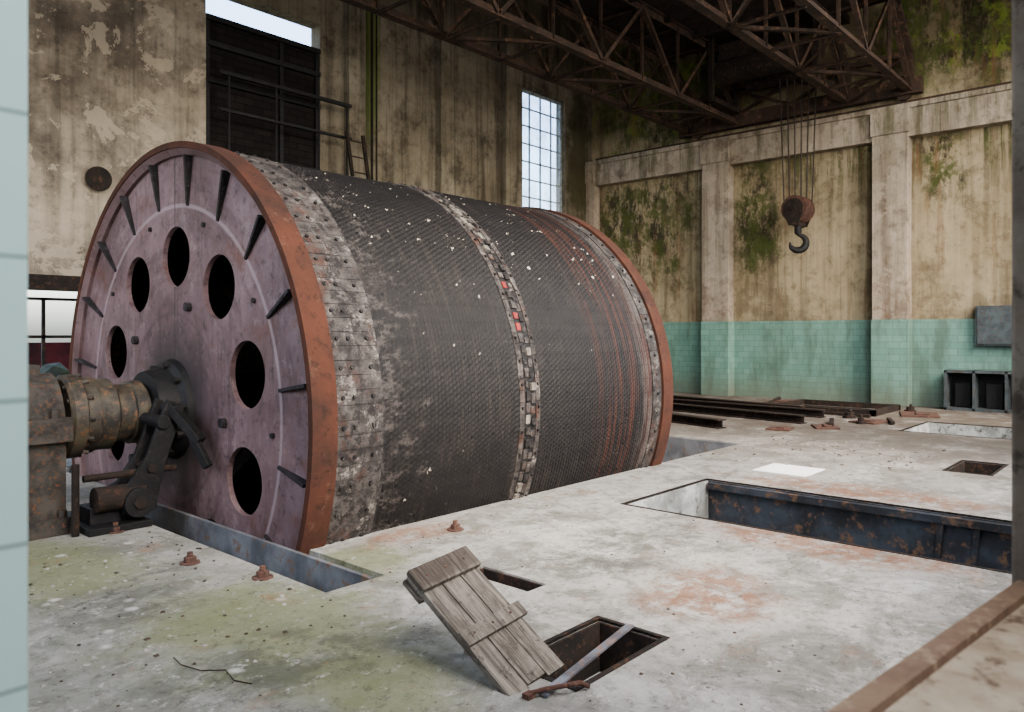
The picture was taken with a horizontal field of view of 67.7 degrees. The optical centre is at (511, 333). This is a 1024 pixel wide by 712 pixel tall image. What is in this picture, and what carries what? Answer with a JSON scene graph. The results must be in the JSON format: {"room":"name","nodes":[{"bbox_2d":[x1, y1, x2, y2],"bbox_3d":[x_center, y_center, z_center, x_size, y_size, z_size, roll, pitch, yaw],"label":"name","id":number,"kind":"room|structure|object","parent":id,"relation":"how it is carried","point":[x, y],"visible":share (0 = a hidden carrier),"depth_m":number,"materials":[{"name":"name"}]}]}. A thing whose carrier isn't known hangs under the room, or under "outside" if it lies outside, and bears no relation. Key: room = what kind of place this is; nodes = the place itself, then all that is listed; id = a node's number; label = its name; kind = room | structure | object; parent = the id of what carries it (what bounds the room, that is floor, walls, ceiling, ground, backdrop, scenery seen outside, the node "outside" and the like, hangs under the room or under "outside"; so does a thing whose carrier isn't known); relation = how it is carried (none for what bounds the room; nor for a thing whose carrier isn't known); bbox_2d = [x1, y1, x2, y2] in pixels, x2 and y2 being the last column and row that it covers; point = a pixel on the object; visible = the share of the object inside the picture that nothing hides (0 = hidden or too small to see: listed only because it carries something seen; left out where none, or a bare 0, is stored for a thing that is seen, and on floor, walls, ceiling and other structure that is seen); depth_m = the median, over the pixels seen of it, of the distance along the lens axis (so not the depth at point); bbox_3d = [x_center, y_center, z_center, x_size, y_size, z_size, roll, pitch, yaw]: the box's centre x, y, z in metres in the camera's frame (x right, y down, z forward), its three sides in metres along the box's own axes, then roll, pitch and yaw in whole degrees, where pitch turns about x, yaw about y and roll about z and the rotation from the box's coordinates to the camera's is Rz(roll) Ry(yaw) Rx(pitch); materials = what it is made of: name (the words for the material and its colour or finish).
{"room":"abandoned winding engine house","nodes":[
{"label":"abandoned winding engine house","id":0,"kind":"room"},
{"bbox_2d":[0,0,27,711],"bbox_3d":[-0.959,0.000,0.421,0.250,3.400,1.143,0,0,42],"label":"wall pier","id":1,"kind":"object","parent":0,"point":[13,13],"depth_m":0.75,"materials":[{"name":"teal tile"}]},
{"bbox_2d":[28,0,591,291],"bbox_3d":[-5.009,-4.300,15.894,0.350,12.000,22.930,0,0,42],"label":"wall","id":2,"kind":"structure","parent":0,"point":[406,56],"depth_m":18.95,"materials":[{"name":"paint"}]},
{"bbox_2d":[28,274,80,290],"bbox_3d":[-8.129,-0.840,12.023,0.129,0.240,4.200,0,0,42],"label":"lintel","id":3,"kind":"object","parent":2,"relation":"attached to","point":[35,281],"depth_m":12.57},
{"bbox_2d":[85,166,111,190],"bbox_3d":[-7.129,-2.650,13.127,0.140,0.420,0.420,0,0,42],"label":"lamp","id":4,"kind":"object","parent":2,"relation":"attached to","point":[97,178],"visible":1,"depth_m":13.08,"materials":[{"name":"metal"}]},
{"bbox_2d":[28,0,205,290],"bbox_3d":[-9.209,-4.300,10.943,0.030,12.000,9.950,0,0,42],"label":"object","id":5,"kind":"structure","parent":2,"relation":"attached to","point":[111,82],"depth_m":13.15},
{"bbox_2d":[210,21,313,167],"bbox_3d":[-5.149,-2.255,15.717,0.200,7.810,2.578,0,0,42],"label":"sooty infill","id":6,"kind":"object","parent":2,"relation":"attached to","point":[249,136],"visible":0.14,"depth_m":15.55,"materials":[{"name":"glass"}]},
{"bbox_2d":[206,13,320,169],"bbox_3d":[-5.037,-2.250,15.616,0.099,7.800,2.560,0,0,42],"label":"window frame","id":7,"kind":"structure","parent":2,"relation":"in","point":[282,41],"depth_m":15.71,"materials":[{"name":"black metal"}]},
{"bbox_2d":[218,69,351,174],"bbox_3d":[-4.625,-4.075,15.596,0.620,1.790,3.000,0,0,42],"label":"railing","id":8,"kind":"object","parent":2,"relation":"attached to","point":[276,87],"visible":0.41,"depth_m":15.27,"materials":[{"name":"black metal"}]},
{"bbox_2d":[371,13,376,180],"bbox_3d":[-3.140,-5.550,17.367,0.060,8.500,0.180,0,0,42],"label":"pipe","id":9,"kind":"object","parent":2,"relation":"attached to","point":[371,13],"depth_m":17.30,"materials":[{"name":"metal"}]},
{"bbox_2d":[344,0,516,206],"bbox_3d":[-1.805,-4.300,19.044,0.200,12.000,5.600,0,0,42],"label":"pilasters","id":10,"kind":"object","parent":2,"relation":"attached to","point":[354,17],"depth_m":19.03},
{"bbox_2d":[522,89,561,211],"bbox_3d":[0.828,-4.930,22.359,0.080,4.060,1.950,0,0,42],"label":"muntins","id":11,"kind":"object","parent":2,"relation":"attached to","point":[529,93],"visible":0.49,"depth_m":22.61,"materials":[{"name":"paint"}]},
{"bbox_2d":[28,392,1011,711],"bbox_3d":[0.629,1.810,10.552,15.180,0.220,22.530,0,0,42],"label":"floor","id":12,"kind":"structure","parent":0,"point":[905,603],"depth_m":4.95,"materials":[{"name":"concrete"}]},
{"bbox_2d":[28,365,176,540],"bbox_3d":[-4.065,0.990,6.785,1.220,1.420,1.651,0,0,42],"label":"shaft","id":13,"kind":"object","parent":12,"relation":"on","point":[70,415],"visible":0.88,"depth_m":6.53,"materials":[{"name":"metal"}]},
{"bbox_2d":[109,522,124,533],"bbox_3d":[-3.389,1.657,6.520,0.139,0.085,0.139,0,0,-26],"label":"bolt","id":14,"kind":"object","parent":12,"relation":"on","point":[116,529],"visible":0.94,"depth_m":6.49,"materials":[{"name":"brown metal"}]},
{"bbox_2d":[67,398,212,537],"bbox_3d":[-3.428,1.151,6.889,1.188,1.098,0.937,0,0,42],"label":"brake linkage","id":15,"kind":"object","parent":12,"relation":"on","point":[126,501],"visible":0.94,"depth_m":6.78,"materials":[{"name":"black metal"}]},
{"bbox_2d":[180,551,199,565],"bbox_3d":[-2.379,1.657,5.638,0.139,0.085,0.139,0,0,-26],"label":"bolt","id":16,"kind":"object","parent":12,"relation":"on","point":[190,559],"visible":1,"depth_m":5.61,"materials":[{"name":"brown metal"}]},
{"bbox_2d":[173,657,251,683],"bbox_3d":[-1.516,1.690,3.830,0.592,0.013,0.060,0,0,26],"label":"loose wire","id":17,"kind":"object","parent":12,"relation":"on","point":[173,657],"visible":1,"depth_m":3.82,"materials":[{"name":"metal"}]},
{"bbox_2d":[145,503,372,592],"bbox_3d":[-2.396,1.908,6.569,3.810,0.424,0.038,0,0,42],"label":"plate","id":18,"kind":"object","parent":12,"relation":"in","point":[317,573],"depth_m":6.26,"materials":[{"name":"grey metal"}]},
{"bbox_2d":[252,565,273,580],"bbox_3d":[-1.731,1.657,5.297,0.139,0.085,0.139,0,0,-26],"label":"bolt","id":19,"kind":"object","parent":12,"relation":"on","point":[262,574],"visible":1,"depth_m":5.27,"materials":[{"name":"brown metal"}]},
{"bbox_2d":[345,132,369,179],"bbox_3d":[-3.032,-1.300,16.664,1.318,6.011,0.189,0,0,-31],"label":"ladder","id":20,"kind":"object","parent":12,"relation":"on","point":[347,137],"visible":0.17,"depth_m":16.45,"materials":[{"name":"metal"}]},
{"bbox_2d":[69,141,672,554],"bbox_3d":[-1.741,0.755,9.477,5.250,5.250,5.560,0,0,42],"label":"drum","id":21,"kind":"object","parent":12,"relation":"on","point":[352,357],"visible":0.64,"depth_m":7.30,"materials":[{"name":"paint"}]},
{"bbox_2d":[66,437,736,472],"bbox_3d":[-0.876,3.031,10.239,6.600,2.638,8.350,0,0,42],"label":"trim","id":22,"kind":"structure","parent":12,"relation":"attached to","point":[676,448],"depth_m":12.34,"materials":[{"name":"grey concrete"}]},
{"bbox_2d":[447,520,463,531],"bbox_3d":[-0.489,1.657,6.588,0.139,0.085,0.139,0,0,-26],"label":"bolt","id":23,"kind":"object","parent":12,"relation":"on","point":[454,527],"visible":1,"depth_m":6.56,"materials":[{"name":"brown metal"}]},
{"bbox_2d":[402,546,563,695],"bbox_3d":[-0.154,1.466,3.929,0.729,0.555,0.470,0,0,42],"label":"hatch cover","id":24,"kind":"object","parent":12,"relation":"on","point":[491,630],"visible":0.98,"depth_m":3.90,"materials":[{"name":"brown wood"}]},
{"bbox_2d":[28,436,972,711],"bbox_3d":[0.436,1.696,8.742,8.082,0.028,11.232,0,0,42],"label":"debris","id":25,"kind":"object","parent":12,"relation":"on","point":[912,467],"visible":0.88,"depth_m":5.04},
{"bbox_2d":[479,568,543,591],"bbox_3d":[-0.053,1.916,5.294,0.600,0.408,0.198,0,0,42],"label":"lining","id":26,"kind":"object","parent":12,"relation":"in","point":[498,577],"visible":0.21,"depth_m":5.37,"materials":[{"name":"metal"}]},
{"bbox_2d":[522,680,589,700],"bbox_3d":[0.210,1.671,3.591,0.338,0.057,0.061,0,0,-15],"label":"bar","id":27,"kind":"object","parent":12,"relation":"on","point":[528,695],"visible":1,"depth_m":3.56,"materials":[{"name":"metal"}]},
{"bbox_2d":[539,623,633,697],"bbox_3d":[0.415,1.687,3.982,0.045,0.012,1.009,0,0,32],"label":"bar","id":28,"kind":"object","parent":12,"relation":"on","point":[617,635],"visible":1,"depth_m":3.94,"materials":[{"name":"metal"}]},
{"bbox_2d":[548,621,657,686],"bbox_3d":[0.410,1.866,4.097,0.430,0.308,0.798,0,0,42],"label":"lining","id":29,"kind":"object","parent":12,"relation":"in","point":[571,649],"visible":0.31,"depth_m":4.39,"materials":[{"name":"metal"}]},
{"bbox_2d":[671,413,725,428],"bbox_3d":[2.893,1.620,14.952,0.200,0.160,3.228,0,0,-32],"label":"girder","id":30,"kind":"object","parent":12,"relation":"on","point":[716,423],"visible":0.36,"depth_m":14.04,"materials":[{"name":"metal"}]},
{"bbox_2d":[673,395,805,407],"bbox_3d":[4.718,1.620,17.951,0.200,0.160,4.669,0,0,-38],"label":"girder","id":31,"kind":"object","parent":12,"relation":"on","point":[674,396],"visible":0.29,"depth_m":17.46,"materials":[{"name":"metal"}]},
{"bbox_2d":[673,403,806,423],"bbox_3d":[4.186,1.620,15.941,0.200,0.160,4.159,0,0,-38],"label":"girder","id":32,"kind":"object","parent":12,"relation":"on","point":[678,407],"visible":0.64,"depth_m":15.35,"materials":[{"name":"metal"}]},
{"bbox_2d":[673,398,825,417],"bbox_3d":[4.662,1.620,16.992,0.200,0.160,4.610,0,0,-44],"label":"girder","id":33,"kind":"object","parent":12,"relation":"on","point":[810,412],"visible":0.52,"depth_m":16.28,"materials":[{"name":"metal"}]},
{"bbox_2d":[541,421,1011,691],"bbox_3d":[4.594,1.702,8.727,3.705,0.016,13.340,0,0,42],"label":"trim","id":34,"kind":"structure","parent":12,"relation":"on","point":[662,638],"depth_m":6.07,"materials":[{"name":"metal"}]},
{"bbox_2d":[765,425,794,430],"bbox_3d":[4.642,1.671,13.212,0.486,0.052,0.722,0,0,18],"label":"plates","id":35,"kind":"object","parent":12,"relation":"on","point":[776,428],"depth_m":13.37,"materials":[{"name":"metal"}]},
{"bbox_2d":[775,400,791,402],"bbox_3d":[6.543,1.671,18.378,0.387,0.052,0.687,0,0,18],"label":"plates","id":36,"kind":"object","parent":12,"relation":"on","point":[777,401],"depth_m":18.56,"materials":[{"name":"metal"}]},
{"bbox_2d":[752,463,824,476],"bbox_3d":[3.431,1.693,9.457,0.650,0.010,0.650,0,0,42],"label":"sheet","id":37,"kind":"object","parent":12,"relation":"on","point":[793,470],"visible":1,"depth_m":9.45,"materials":[{"name":"white paper"}]},
{"bbox_2d":[630,480,1011,571],"bbox_3d":[3.052,1.991,7.013,3.645,0.558,1.728,0,0,42],"label":"lining","id":38,"kind":"object","parent":12,"relation":"in","point":[909,536],"visible":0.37,"depth_m":7.84,"materials":[{"name":"metal"}]},
{"bbox_2d":[707,482,1011,565],"bbox_3d":[3.590,1.962,7.615,3.550,0.484,0.085,0,0,42],"label":"frame","id":39,"kind":"object","parent":38,"relation":"attached to","point":[977,525],"visible":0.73,"depth_m":7.42,"materials":[{"name":"metal"}]},
{"bbox_2d":[811,424,839,429],"bbox_3d":[5.516,1.671,13.429,0.419,0.052,0.782,0,0,18],"label":"plates","id":40,"kind":"object","parent":12,"relation":"on","point":[817,426],"depth_m":13.58,"materials":[{"name":"metal"}]},
{"bbox_2d":[802,405,873,409],"bbox_3d":[7.178,1.966,16.948,2.000,0.508,1.598,0,0,42],"label":"lining","id":41,"kind":"object","parent":12,"relation":"in","point":[802,405],"visible":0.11,"depth_m":17.66,"materials":[{"name":"metal"}]},
{"bbox_2d":[778,399,900,416],"bbox_3d":[7.178,1.640,16.948,2.200,0.120,1.800,0,0,42],"label":"frame","id":42,"kind":"object","parent":12,"relation":"on","point":[879,409],"visible":0.73,"depth_m":17.15,"materials":[{"name":"metal"}]},
{"bbox_2d":[766,396,915,424],"bbox_3d":[6.500,1.606,16.280,3.781,0.188,4.926,0,0,42],"label":"debris","id":43,"kind":"object","parent":12,"relation":"on","point":[849,415],"visible":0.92,"depth_m":15.29,"materials":[{"name":"metal"}]},
{"bbox_2d":[864,418,888,424],"bbox_3d":[6.787,1.671,14.199,0.444,0.052,1.042,0,0,18],"label":"plates","id":44,"kind":"object","parent":12,"relation":"on","point":[877,421],"depth_m":14.40,"materials":[{"name":"metal"}]},
{"bbox_2d":[899,411,940,417],"bbox_3d":[8.252,1.671,15.454,0.832,0.052,1.241,0,0,18],"label":"plates","id":45,"kind":"object","parent":12,"relation":"on","point":[903,413],"depth_m":15.63,"materials":[{"name":"metal"}]},
{"bbox_2d":[827,580,1023,711],"bbox_3d":[0.531,1.044,0.766,0.435,1.312,1.150,0,0,42],"label":"sill","id":46,"kind":"structure","parent":12,"relation":"on","point":[976,664],"depth_m":0.89,"materials":[{"name":"paint"}]},
{"bbox_2d":[904,423,1011,438],"bbox_3d":[8.357,2.016,13.063,2.650,0.608,1.798,0,0,42],"label":"lining","id":47,"kind":"object","parent":12,"relation":"in","point":[966,430],"visible":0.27,"depth_m":14.13,"materials":[{"name":"concrete"}]},
{"bbox_2d":[949,462,1003,474],"bbox_3d":[5.871,1.891,9.649,0.480,0.358,0.998,0,0,42],"label":"lining","id":48,"kind":"object","parent":12,"relation":"in","point":[969,467],"visible":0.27,"depth_m":10.02,"materials":[{"name":"metal"}]},
{"bbox_2d":[944,369,1011,413],"bbox_3d":[10.416,1.260,16.510,1.800,0.880,0.480,0,0,42],"label":"base cabinet","id":49,"kind":"object","parent":12,"relation":"on","point":[964,390],"visible":0.95,"depth_m":16.73,"materials":[{"name":"metal"}]},
{"bbox_2d":[592,0,1011,321],"bbox_3d":[8.170,-4.300,19.157,15.480,12.000,0.350,0,0,42],"label":"wall","id":50,"kind":"structure","parent":0,"point":[962,180],"depth_m":18.98,"materials":[{"name":"paint"}]},
{"bbox_2d":[585,107,912,406],"bbox_3d":[7.481,-1.750,19.258,13.700,6.900,0.379,0,0,42],"label":"columns","id":51,"kind":"structure","parent":50,"relation":"attached to","point":[891,322],"depth_m":18.02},
{"bbox_2d":[585,83,1011,186],"bbox_3d":[8.044,-4.935,18.792,15.180,0.770,0.360,0,0,42],"label":"beam","id":52,"kind":"structure","parent":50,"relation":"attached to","point":[990,106],"depth_m":18.98,"materials":[{"name":"beige concrete"}]},
{"bbox_2d":[339,0,923,139],"bbox_3d":[-0.260,-6.510,11.372,6.200,2.180,22.200,0,0,42],"label":"roof trusses","id":53,"kind":"object","parent":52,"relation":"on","point":[731,30],"visible":1,"depth_m":17.25,"materials":[{"name":"metal"}]},
{"bbox_2d":[779,78,816,253],"bbox_3d":[7.014,-4.114,18.710,0.673,4.332,0.703,0,0,-38],"label":"hook","id":54,"kind":"object","parent":53,"relation":"hanging from","point":[797,210],"visible":1,"depth_m":18.65,"materials":[{"name":"metal"}]},
{"bbox_2d":[595,81,1011,159],"bbox_3d":[8.142,-5.360,18.677,14.880,0.080,0.080,0,0,42],"label":"rail","id":55,"kind":"object","parent":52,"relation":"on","point":[1008,82],"depth_m":18.93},
{"bbox_2d":[663,319,1011,407],"bbox_3d":[4.843,0.690,15.235,15.180,2.020,9.930,0,0,42],"label":"wall tiles","id":56,"kind":"structure","parent":50,"relation":"attached to","point":[830,360],"depth_m":19.21,"materials":[{"name":"teal tile"}]},
{"bbox_2d":[975,305,1011,345],"bbox_3d":[10.649,-0.160,16.514,1.060,0.880,0.218,0,0,42],"label":"junction box","id":57,"kind":"object","parent":56,"relation":"attached to","point":[993,324],"visible":0.72,"depth_m":16.56,"materials":[{"name":"paint"}]},
{"bbox_2d":[1012,0,1023,583],"bbox_3d":[1.368,0.000,1.611,0.320,3.400,1.375,0,0,42],"label":"door frame","id":58,"kind":"structure","parent":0,"point":[1017,5],"depth_m":1.20,"materials":[{"name":"paint"}]},
{"label":"outside","id":59,"kind":"structure","parent":0,"visible":0},
{"bbox_3d":[-28.466,1.900,39.065,65.420,0.200,100.000,0,0,42],"label":"ground","id":60,"kind":"structure","parent":59,"visible":0},
{"bbox_2d":[28,342,70,369],"bbox_3d":[-10.780,1.000,15.753,0.100,1.600,7.000,0,0,42],"label":"fence","id":61,"kind":"object","parent":60,"relation":"on","point":[56,352],"visible":0.02,"depth_m":16.55,"materials":[{"name":"red metal"}]},
{"bbox_2d":[28,297,75,366],"bbox_3d":[-10.008,0.528,14.386,0.125,2.545,8.000,0,0,42],"label":"railing","id":62,"kind":"object","parent":60,"relation":"on","point":[43,336],"visible":0.16,"depth_m":15.12,"materials":[{"name":"grey metal"}]},
{"bbox_2d":[40,362,68,377],"bbox_3d":[-9.678,1.178,13.232,1.705,1.561,9.526,0,0,42],"label":"bushes","id":63,"kind":"object","parent":60,"relation":"on","point":[56,369],"visible":0.02,"depth_m":14.14,"materials":[{"name":"green plant"}]}
]}

